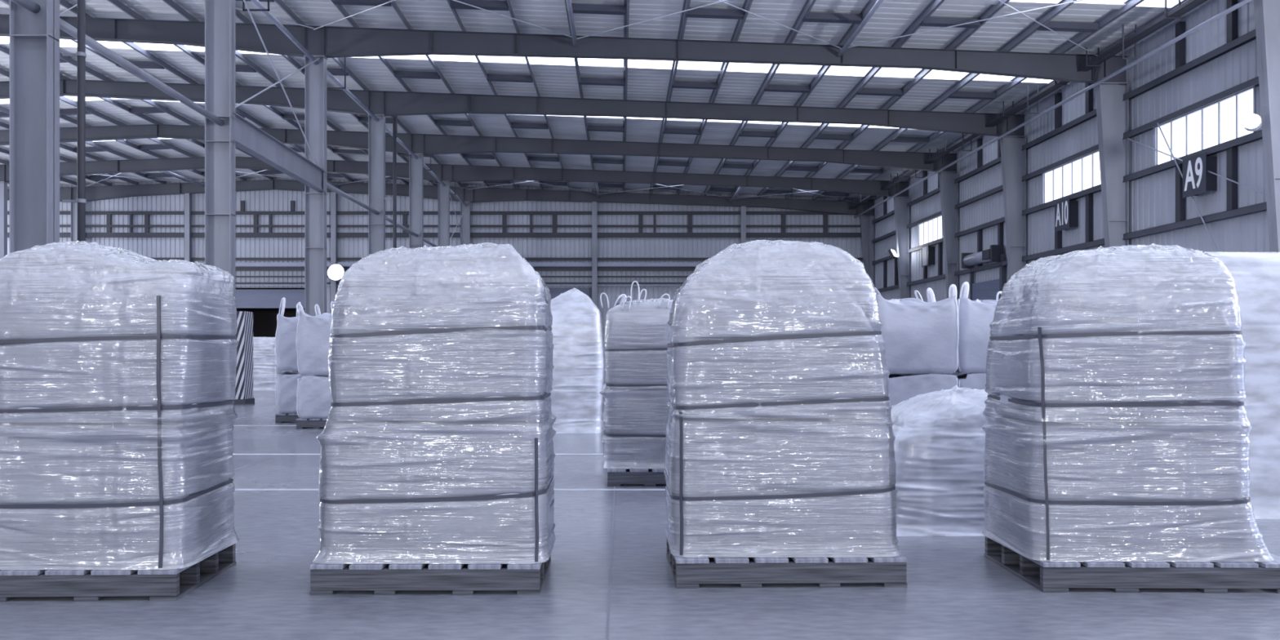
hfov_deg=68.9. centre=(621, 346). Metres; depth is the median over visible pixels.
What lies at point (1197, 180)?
sign
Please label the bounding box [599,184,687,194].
rod
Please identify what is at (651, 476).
pallet
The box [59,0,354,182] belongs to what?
purlin
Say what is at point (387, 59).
flashing
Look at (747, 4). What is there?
roof purlin
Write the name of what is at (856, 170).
strut
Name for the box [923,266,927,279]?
wall
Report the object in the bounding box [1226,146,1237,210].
post
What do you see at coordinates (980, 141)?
wall post
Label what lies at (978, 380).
bag
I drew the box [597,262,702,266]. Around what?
beam
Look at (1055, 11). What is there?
roof purlin
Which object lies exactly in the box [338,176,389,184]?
rod
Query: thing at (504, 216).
wall
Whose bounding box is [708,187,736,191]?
strut
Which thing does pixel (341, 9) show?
purlin
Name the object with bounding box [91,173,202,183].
rod
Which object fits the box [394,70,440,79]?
strut
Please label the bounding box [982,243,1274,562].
load
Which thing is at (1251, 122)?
floodlight
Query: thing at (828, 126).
flashing
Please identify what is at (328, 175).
strut
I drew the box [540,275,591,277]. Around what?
wall
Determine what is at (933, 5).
roof purlin
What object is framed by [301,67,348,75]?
strut
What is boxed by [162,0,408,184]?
purlin
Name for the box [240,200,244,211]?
wall
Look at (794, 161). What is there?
flashing
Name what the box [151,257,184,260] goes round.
wall
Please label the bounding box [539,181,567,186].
strut
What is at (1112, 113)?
column
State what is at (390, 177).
strut
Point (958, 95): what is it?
strut
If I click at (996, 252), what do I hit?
roller shutter
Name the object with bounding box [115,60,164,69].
strut
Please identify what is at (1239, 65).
wall
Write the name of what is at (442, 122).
strut
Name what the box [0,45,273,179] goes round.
purlin
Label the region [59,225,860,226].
beam
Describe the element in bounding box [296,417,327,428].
pallet
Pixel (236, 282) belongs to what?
wall
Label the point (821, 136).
strut
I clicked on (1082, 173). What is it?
window
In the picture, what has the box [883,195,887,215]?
wall
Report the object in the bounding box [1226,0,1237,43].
wall post
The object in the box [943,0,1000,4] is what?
flashing
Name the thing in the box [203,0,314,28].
rod
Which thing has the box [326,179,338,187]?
tube
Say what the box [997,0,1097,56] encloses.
rod
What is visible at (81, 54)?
downpipe
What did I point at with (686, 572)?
pallet
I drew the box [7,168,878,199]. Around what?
beam
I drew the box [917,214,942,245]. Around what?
window
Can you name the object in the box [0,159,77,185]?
purlin
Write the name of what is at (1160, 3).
window
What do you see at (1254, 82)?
beam
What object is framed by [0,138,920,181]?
ceiling
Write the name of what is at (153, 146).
strut
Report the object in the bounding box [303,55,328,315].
column
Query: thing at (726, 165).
strut
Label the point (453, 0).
rod
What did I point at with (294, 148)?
strut
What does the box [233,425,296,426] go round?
trim
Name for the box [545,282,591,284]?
wall
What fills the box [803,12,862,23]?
strut
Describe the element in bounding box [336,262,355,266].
beam
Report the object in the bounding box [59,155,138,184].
purlin
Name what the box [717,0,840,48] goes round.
rod
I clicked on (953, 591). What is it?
floor
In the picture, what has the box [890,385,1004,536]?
load
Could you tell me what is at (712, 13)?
strut
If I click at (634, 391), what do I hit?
load
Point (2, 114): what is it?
strut
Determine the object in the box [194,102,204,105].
flashing
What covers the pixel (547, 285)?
beam
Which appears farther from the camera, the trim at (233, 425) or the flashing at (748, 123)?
the flashing at (748, 123)
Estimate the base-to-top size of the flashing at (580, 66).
0.113 m
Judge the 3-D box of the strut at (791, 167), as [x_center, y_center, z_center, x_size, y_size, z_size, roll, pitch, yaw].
[9.613,-9.482,49.674,1.686,0.262,0.280,0,0,0]
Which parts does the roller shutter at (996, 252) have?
guide rail, motor, guide rail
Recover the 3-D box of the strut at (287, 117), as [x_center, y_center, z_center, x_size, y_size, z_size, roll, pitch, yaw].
[-14.467,-10.373,42.204,1.686,0.262,0.280,0,0,0]
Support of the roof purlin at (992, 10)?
attached to the roof beam
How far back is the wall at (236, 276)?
59.41 m
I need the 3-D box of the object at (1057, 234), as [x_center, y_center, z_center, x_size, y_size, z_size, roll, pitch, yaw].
[16.005,-4.395,34.200,0.150,1.650,0.220,0,0,0]
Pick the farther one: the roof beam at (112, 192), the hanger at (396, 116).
the roof beam at (112, 192)
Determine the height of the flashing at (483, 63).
0.113 m
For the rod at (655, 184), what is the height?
0.338 m
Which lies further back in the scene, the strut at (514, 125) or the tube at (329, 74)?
the strut at (514, 125)
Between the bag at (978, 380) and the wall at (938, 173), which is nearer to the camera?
the bag at (978, 380)
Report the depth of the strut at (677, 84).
34.64 m
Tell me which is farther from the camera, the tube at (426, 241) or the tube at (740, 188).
the tube at (740, 188)
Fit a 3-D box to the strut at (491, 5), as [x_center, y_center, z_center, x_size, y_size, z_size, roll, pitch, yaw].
[-4.147,-9.992,27.264,1.686,0.262,0.280,0,0,0]
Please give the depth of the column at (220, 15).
22.10 m
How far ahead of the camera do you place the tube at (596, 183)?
56.19 m
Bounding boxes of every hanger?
[242,0,269,11]
[326,57,346,88]
[385,115,397,137]
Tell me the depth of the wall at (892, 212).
56.71 m
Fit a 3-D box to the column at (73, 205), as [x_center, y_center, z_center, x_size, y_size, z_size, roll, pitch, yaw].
[-34.600,-3.968,59.310,0.720,10.415,0.420,0,0,0]
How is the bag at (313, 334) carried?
on the bag at (313, 393)
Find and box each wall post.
[977,138,982,168]
[1054,93,1061,128]
[1085,83,1093,113]
[1175,21,1185,68]
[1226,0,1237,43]
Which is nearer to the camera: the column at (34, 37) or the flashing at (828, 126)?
the column at (34, 37)
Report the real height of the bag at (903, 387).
0.995 m
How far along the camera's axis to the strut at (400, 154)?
49.58 m
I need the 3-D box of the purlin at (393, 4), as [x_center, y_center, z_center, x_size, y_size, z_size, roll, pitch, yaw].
[-6.730,-10.129,25.305,0.150,0.220,68.610,0,0,0]
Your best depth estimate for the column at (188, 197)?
59.19 m
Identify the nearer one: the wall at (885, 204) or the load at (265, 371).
the load at (265, 371)
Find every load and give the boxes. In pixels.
[0,240,239,569]
[253,337,292,390]
[312,242,556,564]
[537,288,604,433]
[599,280,685,468]
[663,240,901,557]
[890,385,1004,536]
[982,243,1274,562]
[1204,251,1279,519]
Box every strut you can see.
[0,111,9,117]
[59,56,71,62]
[59,108,91,115]
[74,146,106,152]
[88,175,115,179]
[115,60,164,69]
[128,106,168,114]
[138,144,171,150]
[145,173,173,177]
[235,0,274,2]
[235,64,256,72]
[257,169,284,174]
[281,113,304,119]
[288,146,301,152]
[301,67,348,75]
[326,173,342,177]
[331,0,391,6]
[333,148,365,155]
[358,116,392,123]
[385,176,399,179]
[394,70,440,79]
[397,152,430,156]
[434,119,472,126]
[449,0,508,10]
[462,153,494,159]
[483,180,511,183]
[486,74,533,82]
[511,122,548,128]
[527,155,559,161]
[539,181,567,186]
[571,3,626,15]
[579,77,625,86]
[586,124,624,132]
[591,158,623,164]
[597,182,623,187]
[652,185,679,190]
[657,160,688,166]
[662,128,700,134]
[671,80,717,89]
[685,7,744,19]
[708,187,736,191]
[720,163,753,168]
[738,130,777,137]
[764,84,810,93]
[764,189,792,194]
[785,165,817,171]
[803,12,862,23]
[814,133,853,140]
[822,191,848,196]
[849,168,883,173]
[856,88,902,96]
[890,136,929,143]
[920,16,981,27]
[947,91,995,99]
[1037,21,1099,32]
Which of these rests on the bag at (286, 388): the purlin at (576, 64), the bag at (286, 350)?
the bag at (286, 350)
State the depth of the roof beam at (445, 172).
51.98 m
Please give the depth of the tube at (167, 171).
56.01 m
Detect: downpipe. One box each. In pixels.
[62,0,86,241]
[384,117,396,248]
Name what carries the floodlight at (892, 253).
attached to the column at (901, 211)
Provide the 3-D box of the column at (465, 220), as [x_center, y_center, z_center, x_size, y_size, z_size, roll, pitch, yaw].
[-9.900,-3.979,59.310,0.720,10.439,0.420,0,0,0]
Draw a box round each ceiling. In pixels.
[0,0,1199,55]
[0,46,1070,114]
[0,100,982,153]
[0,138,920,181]
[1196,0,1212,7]
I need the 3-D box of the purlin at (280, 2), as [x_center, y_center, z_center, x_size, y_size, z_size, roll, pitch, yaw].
[-10.170,-10.256,25.305,0.150,0.220,68.610,0,0,0]
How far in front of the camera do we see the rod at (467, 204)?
55.94 m
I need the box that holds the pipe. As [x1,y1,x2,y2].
[853,0,1252,217]
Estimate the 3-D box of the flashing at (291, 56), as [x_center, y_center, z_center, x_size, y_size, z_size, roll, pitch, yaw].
[-11.022,-10.371,33.372,1.701,0.113,0.340,0,0,0]
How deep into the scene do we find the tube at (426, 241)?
47.38 m
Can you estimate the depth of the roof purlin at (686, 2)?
33.64 m
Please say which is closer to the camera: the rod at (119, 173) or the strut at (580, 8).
the strut at (580, 8)
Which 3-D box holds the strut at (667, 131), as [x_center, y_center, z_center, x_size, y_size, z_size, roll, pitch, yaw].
[2.733,-9.737,42.204,1.686,0.262,0.280,0,0,0]
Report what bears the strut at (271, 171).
attached to the purlin at (67, 59)
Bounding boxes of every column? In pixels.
[0,181,8,258]
[9,0,59,253]
[71,202,77,241]
[184,193,191,262]
[204,0,235,311]
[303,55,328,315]
[330,191,337,313]
[367,114,386,288]
[408,153,423,248]
[437,181,450,246]
[459,201,471,244]
[591,201,596,306]
[740,206,746,243]
[859,215,869,275]
[869,216,874,284]
[893,196,909,298]
[938,171,959,373]
[1000,135,1026,304]
[1094,82,1128,247]
[1253,0,1279,252]
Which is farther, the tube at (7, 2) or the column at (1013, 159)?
the column at (1013, 159)
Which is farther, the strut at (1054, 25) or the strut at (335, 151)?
the strut at (335, 151)
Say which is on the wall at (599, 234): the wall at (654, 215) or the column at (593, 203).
the wall at (654, 215)
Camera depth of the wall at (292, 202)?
59.44 m
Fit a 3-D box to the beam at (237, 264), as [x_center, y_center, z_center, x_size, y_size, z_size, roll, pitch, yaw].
[-22.907,-5.230,59.430,8.942,0.260,0.240,0,0,0]
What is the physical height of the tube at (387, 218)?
0.150 m
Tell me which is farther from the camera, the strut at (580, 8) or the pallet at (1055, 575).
the strut at (580, 8)
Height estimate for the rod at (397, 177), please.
0.336 m
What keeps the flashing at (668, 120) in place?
attached to the window at (74, 98)
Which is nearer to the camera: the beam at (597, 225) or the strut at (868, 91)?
the strut at (868, 91)
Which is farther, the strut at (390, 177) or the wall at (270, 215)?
the wall at (270, 215)
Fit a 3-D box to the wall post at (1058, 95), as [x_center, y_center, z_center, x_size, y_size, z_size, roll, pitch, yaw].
[16.005,-8.622,34.200,0.150,1.304,0.220,0,0,0]
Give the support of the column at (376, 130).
on the floor
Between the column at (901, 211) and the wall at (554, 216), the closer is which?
the column at (901, 211)
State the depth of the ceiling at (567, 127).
43.45 m
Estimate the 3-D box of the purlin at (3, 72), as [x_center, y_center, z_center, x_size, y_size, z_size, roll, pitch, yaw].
[-23.930,-10.630,25.305,0.150,0.220,68.610,0,0,0]
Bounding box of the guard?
[230,311,254,404]
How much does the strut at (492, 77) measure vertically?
0.262 m
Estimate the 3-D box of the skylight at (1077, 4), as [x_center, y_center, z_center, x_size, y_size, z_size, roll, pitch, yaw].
[13.058,-9.480,25.902,1.701,0.113,0.340,0,0,0]
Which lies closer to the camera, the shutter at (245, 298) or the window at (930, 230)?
the window at (930, 230)
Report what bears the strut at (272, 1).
attached to the purlin at (238, 14)
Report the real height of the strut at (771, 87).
0.262 m
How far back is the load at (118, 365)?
4.59 m
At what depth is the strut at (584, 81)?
34.64 m
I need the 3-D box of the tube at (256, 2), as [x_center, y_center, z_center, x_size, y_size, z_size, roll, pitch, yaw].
[-9.570,-9.000,25.845,0.140,0.140,7.452,0,0,-1]
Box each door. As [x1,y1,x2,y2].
[235,288,304,337]
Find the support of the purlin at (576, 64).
on the roof beam
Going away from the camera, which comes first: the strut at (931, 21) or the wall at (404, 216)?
the strut at (931, 21)
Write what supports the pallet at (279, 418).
on the floor
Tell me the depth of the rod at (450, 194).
55.27 m
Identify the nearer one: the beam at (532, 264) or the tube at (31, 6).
the tube at (31, 6)
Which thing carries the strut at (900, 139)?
attached to the roof purlin at (1055, 11)
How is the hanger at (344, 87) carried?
hanging from the purlin at (280, 2)
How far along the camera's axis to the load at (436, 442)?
4.71 m
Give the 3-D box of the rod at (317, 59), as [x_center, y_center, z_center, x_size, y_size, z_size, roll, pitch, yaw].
[-9.450,-7.350,25.845,0.044,3.540,7.271,0,0,-1]
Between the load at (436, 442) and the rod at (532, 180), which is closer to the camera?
the load at (436, 442)
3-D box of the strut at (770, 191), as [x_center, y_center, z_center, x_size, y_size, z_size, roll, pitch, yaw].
[9.613,-9.482,57.144,1.686,0.262,0.280,0,0,0]
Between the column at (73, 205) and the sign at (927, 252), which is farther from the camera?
the column at (73, 205)
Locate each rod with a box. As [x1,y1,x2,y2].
[59,4,77,15]
[85,173,120,186]
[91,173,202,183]
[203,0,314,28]
[235,57,319,107]
[235,171,334,183]
[243,0,318,165]
[313,0,395,30]
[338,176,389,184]
[397,177,466,188]
[449,194,463,243]
[449,204,467,239]
[453,0,572,37]
[468,180,536,189]
[524,180,596,193]
[576,0,728,39]
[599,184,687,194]
[654,183,728,198]
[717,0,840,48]
[729,190,819,199]
[793,188,857,203]
[840,0,1084,49]
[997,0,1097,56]
[1127,137,1266,195]
[1156,122,1217,252]
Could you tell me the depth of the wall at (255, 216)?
59.44 m
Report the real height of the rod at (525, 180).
0.335 m
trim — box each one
[226,488,665,490]
[232,453,603,454]
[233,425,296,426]
[235,442,319,469]
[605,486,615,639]
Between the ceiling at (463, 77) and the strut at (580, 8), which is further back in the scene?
the ceiling at (463, 77)
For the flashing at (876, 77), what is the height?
0.113 m
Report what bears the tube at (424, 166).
attached to the column at (415, 166)
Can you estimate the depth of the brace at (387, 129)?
41.50 m
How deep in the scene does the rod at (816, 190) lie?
57.01 m
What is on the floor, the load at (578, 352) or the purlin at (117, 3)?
the load at (578, 352)
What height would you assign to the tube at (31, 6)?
0.150 m
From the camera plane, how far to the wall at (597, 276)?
59.41 m
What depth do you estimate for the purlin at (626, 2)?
33.61 m
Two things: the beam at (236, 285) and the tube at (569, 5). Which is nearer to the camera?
the tube at (569, 5)
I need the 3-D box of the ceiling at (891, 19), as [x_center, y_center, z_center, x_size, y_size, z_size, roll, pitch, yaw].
[-22.050,-10.142,29.038,76.901,1.458,6.013,0,0,0]
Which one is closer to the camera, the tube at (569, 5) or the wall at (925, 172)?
the tube at (569, 5)
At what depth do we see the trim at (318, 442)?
10.50 m
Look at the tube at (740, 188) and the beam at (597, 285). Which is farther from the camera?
the beam at (597, 285)
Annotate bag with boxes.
[275,297,333,370]
[275,370,313,413]
[295,303,331,374]
[296,374,332,418]
[875,284,959,373]
[888,373,958,405]
[926,281,1015,373]
[941,373,986,389]
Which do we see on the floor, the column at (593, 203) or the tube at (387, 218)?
the column at (593, 203)
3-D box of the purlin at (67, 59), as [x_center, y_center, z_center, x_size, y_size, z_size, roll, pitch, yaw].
[-20.490,-10.638,25.305,0.150,0.220,68.610,0,0,0]
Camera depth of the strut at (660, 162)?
49.58 m
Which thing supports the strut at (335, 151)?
attached to the purlin at (117, 3)
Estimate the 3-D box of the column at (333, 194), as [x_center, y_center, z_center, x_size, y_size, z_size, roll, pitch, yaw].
[-18.266,-4.284,59.345,0.320,11.048,0.310,0,0,0]
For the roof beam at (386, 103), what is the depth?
37.04 m
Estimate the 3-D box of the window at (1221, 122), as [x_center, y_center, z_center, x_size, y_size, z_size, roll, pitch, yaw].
[16.105,-6.000,25.920,0.110,1.260,4.520,0,0,0]
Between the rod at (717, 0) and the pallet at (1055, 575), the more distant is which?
the rod at (717, 0)
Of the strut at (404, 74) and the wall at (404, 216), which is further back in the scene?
the wall at (404, 216)
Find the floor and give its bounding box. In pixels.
[0,370,1279,639]
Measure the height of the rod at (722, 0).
0.338 m
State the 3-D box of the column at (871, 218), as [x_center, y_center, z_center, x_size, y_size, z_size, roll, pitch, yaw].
[15.900,-3.524,59.345,0.320,9.528,0.310,0,0,0]
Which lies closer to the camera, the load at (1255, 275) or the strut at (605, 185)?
the load at (1255, 275)
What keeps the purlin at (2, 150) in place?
on the roof beam
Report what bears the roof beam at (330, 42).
on the column at (1112, 113)
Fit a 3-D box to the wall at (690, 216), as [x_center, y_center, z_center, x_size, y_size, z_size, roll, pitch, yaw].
[4.386,-7.845,59.485,0.260,1.150,0.110,0,0,0]
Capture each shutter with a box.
[235,288,304,307]
[961,244,1004,373]
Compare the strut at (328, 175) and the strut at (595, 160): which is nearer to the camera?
the strut at (595, 160)
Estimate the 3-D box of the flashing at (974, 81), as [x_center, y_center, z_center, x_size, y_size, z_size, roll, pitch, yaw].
[13.058,-9.480,33.372,1.701,0.113,0.340,0,0,0]
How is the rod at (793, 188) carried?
attached to the roof beam at (112, 192)
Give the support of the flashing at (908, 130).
attached to the window at (74, 98)
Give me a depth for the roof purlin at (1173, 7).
29.52 m
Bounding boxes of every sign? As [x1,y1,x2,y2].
[921,244,934,266]
[1055,197,1078,231]
[1182,151,1217,198]
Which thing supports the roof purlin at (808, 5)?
on the roof beam
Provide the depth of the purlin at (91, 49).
33.59 m
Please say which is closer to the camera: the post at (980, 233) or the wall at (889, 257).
the post at (980, 233)
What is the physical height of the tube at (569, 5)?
0.140 m
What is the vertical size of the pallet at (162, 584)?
0.148 m
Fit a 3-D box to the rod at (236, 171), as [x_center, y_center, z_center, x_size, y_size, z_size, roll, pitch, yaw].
[-22.150,-10.344,55.715,10.994,0.033,0.034,0,0,-41]
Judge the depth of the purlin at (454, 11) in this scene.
33.92 m
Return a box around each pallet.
[0,538,235,601]
[275,413,299,422]
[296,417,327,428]
[309,549,551,595]
[607,466,666,486]
[666,537,906,588]
[984,536,1279,593]
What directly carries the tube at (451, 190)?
attached to the column at (465, 220)
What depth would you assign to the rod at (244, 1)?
25.70 m
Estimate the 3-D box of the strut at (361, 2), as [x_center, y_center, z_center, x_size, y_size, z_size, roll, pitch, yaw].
[-7.587,-10.119,27.264,1.686,0.262,0.280,0,0,0]
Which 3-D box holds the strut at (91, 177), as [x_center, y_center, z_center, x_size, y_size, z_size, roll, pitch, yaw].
[-31.674,-10.365,57.144,1.686,0.262,0.280,0,0,0]
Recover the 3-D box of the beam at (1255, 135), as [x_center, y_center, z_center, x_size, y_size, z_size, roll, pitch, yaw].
[15.980,-5.295,37.050,0.200,0.190,29.840,0,0,0]
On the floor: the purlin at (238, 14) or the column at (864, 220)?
the column at (864, 220)
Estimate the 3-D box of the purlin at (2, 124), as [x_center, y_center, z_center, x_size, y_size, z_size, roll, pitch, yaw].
[-29.090,-10.439,25.305,0.150,0.220,68.610,0,0,0]
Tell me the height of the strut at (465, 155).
0.262 m
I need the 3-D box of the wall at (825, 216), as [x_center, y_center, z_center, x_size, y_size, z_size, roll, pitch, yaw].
[13.029,-7.845,59.485,0.260,1.150,0.110,0,0,0]
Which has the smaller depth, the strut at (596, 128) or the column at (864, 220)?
the strut at (596, 128)
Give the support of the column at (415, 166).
on the floor
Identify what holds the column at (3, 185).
on the floor
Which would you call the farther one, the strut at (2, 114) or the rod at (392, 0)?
the strut at (2, 114)
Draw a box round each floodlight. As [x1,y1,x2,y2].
[327,264,345,280]
[884,248,897,258]
[1242,114,1262,131]
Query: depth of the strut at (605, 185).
57.05 m
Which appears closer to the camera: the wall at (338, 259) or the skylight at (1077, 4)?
the skylight at (1077, 4)
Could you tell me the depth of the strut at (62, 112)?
42.11 m
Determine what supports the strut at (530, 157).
attached to the purlin at (454, 11)
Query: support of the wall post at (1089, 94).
on the beam at (1251, 36)
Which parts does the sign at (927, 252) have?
plate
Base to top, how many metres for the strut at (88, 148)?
0.262 m
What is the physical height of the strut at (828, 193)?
0.262 m
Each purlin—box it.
[0,0,327,179]
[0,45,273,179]
[0,67,246,180]
[0,106,190,182]
[0,121,165,183]
[0,147,111,186]
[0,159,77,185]
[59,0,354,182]
[59,52,284,173]
[59,115,204,177]
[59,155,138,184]
[107,0,368,175]
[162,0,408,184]
[235,8,435,185]
[274,0,462,186]
[330,0,489,187]
[388,0,516,188]
[446,0,543,189]
[506,0,570,191]
[564,0,596,191]
[622,0,629,192]
[649,0,690,193]
[676,0,752,195]
[703,0,816,195]
[730,0,877,196]
[757,0,944,197]
[784,0,1010,198]
[811,0,1076,199]
[838,0,1144,200]
[861,0,1188,199]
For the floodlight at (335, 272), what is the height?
1.075 m
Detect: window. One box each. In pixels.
[0,96,897,128]
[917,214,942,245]
[1009,0,1182,7]
[1041,150,1101,204]
[1152,85,1256,166]
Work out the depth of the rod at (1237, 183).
24.95 m
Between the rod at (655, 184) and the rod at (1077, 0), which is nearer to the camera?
the rod at (1077, 0)
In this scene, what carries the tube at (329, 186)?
attached to the column at (315, 75)
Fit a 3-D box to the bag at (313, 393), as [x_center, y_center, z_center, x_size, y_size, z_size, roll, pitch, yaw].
[-4.440,0.767,14.560,1.000,0.645,0.970,0,0,0]
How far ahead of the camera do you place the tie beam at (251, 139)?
25.28 m
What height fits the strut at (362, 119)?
0.262 m
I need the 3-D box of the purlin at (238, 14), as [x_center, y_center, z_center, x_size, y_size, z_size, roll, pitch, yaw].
[-11.890,-10.320,25.305,0.150,0.220,68.610,0,0,0]
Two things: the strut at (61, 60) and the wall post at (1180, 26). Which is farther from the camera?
the strut at (61, 60)
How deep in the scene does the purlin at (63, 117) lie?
48.98 m
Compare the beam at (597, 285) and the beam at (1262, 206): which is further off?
the beam at (597, 285)
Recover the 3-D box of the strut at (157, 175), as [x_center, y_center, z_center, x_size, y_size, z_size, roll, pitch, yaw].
[-28.234,-10.493,57.144,1.686,0.262,0.280,0,0,0]
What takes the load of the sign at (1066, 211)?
attached to the wall at (1239, 65)
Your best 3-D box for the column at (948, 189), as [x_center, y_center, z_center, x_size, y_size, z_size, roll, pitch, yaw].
[15.610,-3.547,44.520,0.880,9.575,0.400,0,0,0]
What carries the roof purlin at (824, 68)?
on the roof beam
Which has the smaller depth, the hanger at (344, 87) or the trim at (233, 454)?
the trim at (233, 454)
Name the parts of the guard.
foot plate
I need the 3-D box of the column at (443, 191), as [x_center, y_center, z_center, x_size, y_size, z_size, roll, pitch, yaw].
[-9.880,-3.978,51.990,0.720,10.437,0.420,0,0,0]
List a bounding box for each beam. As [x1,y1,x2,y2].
[0,13,1128,85]
[0,79,1026,137]
[0,124,957,173]
[0,156,909,196]
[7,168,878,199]
[7,179,873,216]
[200,262,330,266]
[233,112,326,192]
[235,284,330,286]
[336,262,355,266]
[528,262,591,266]
[546,284,591,286]
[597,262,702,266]
[597,284,681,286]
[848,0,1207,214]
[906,29,1256,207]
[906,75,1258,228]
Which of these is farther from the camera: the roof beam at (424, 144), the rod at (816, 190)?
the rod at (816, 190)
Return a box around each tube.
[1,0,9,4]
[11,0,40,13]
[59,17,224,125]
[162,170,204,186]
[250,0,318,64]
[326,69,378,121]
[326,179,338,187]
[326,182,379,214]
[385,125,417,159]
[385,215,417,236]
[422,162,445,186]
[422,237,437,246]
[449,188,466,205]
[565,0,577,46]
[595,182,599,197]
[728,186,742,202]
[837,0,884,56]
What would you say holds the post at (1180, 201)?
on the beam at (1262, 206)
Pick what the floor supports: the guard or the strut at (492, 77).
the guard
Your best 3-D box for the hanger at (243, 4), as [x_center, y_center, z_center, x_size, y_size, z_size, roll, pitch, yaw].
[-9.680,-9.510,24.740,0.700,1.221,0.040,0,0,0]
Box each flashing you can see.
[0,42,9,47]
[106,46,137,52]
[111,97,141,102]
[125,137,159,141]
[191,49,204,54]
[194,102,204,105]
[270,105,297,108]
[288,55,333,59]
[384,57,430,62]
[480,60,528,66]
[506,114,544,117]
[578,64,625,70]
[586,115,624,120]
[666,119,703,123]
[676,67,722,73]
[746,122,782,126]
[773,71,818,77]
[794,160,823,162]
[826,124,861,128]
[871,75,915,80]
[906,128,937,132]
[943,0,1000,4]
[968,79,1012,84]
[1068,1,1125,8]
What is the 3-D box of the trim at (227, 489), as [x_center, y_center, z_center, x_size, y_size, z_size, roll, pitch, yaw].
[-0.500,1.238,8.085,31.000,0.003,0.070,0,0,0]
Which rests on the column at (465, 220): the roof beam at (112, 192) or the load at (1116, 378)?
the roof beam at (112, 192)
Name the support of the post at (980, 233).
on the beam at (1262, 206)
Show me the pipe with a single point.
(1242, 2)
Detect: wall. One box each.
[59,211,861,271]
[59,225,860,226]
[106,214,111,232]
[129,214,132,232]
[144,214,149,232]
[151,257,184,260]
[235,275,328,277]
[235,282,330,284]
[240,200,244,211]
[253,214,257,232]
[269,214,271,232]
[290,200,294,211]
[326,288,368,313]
[337,257,361,260]
[402,214,407,232]
[502,214,506,232]
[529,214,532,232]
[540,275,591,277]
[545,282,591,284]
[552,214,556,232]
[597,275,688,277]
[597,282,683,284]
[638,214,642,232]
[653,214,655,232]
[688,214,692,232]
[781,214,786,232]
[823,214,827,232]
[871,205,910,223]
[871,227,910,243]
[871,252,910,264]
[873,0,1269,373]
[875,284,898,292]
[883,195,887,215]
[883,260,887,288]
[894,257,897,284]
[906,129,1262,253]
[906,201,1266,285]
[923,170,927,195]
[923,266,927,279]
[937,173,939,187]
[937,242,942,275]
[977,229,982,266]
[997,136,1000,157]
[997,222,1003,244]
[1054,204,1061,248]
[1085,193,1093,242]
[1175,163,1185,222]
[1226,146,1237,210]
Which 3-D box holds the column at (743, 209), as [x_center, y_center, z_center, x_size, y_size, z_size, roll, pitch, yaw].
[7.749,-3.832,59.345,0.320,10.144,0.310,0,0,0]

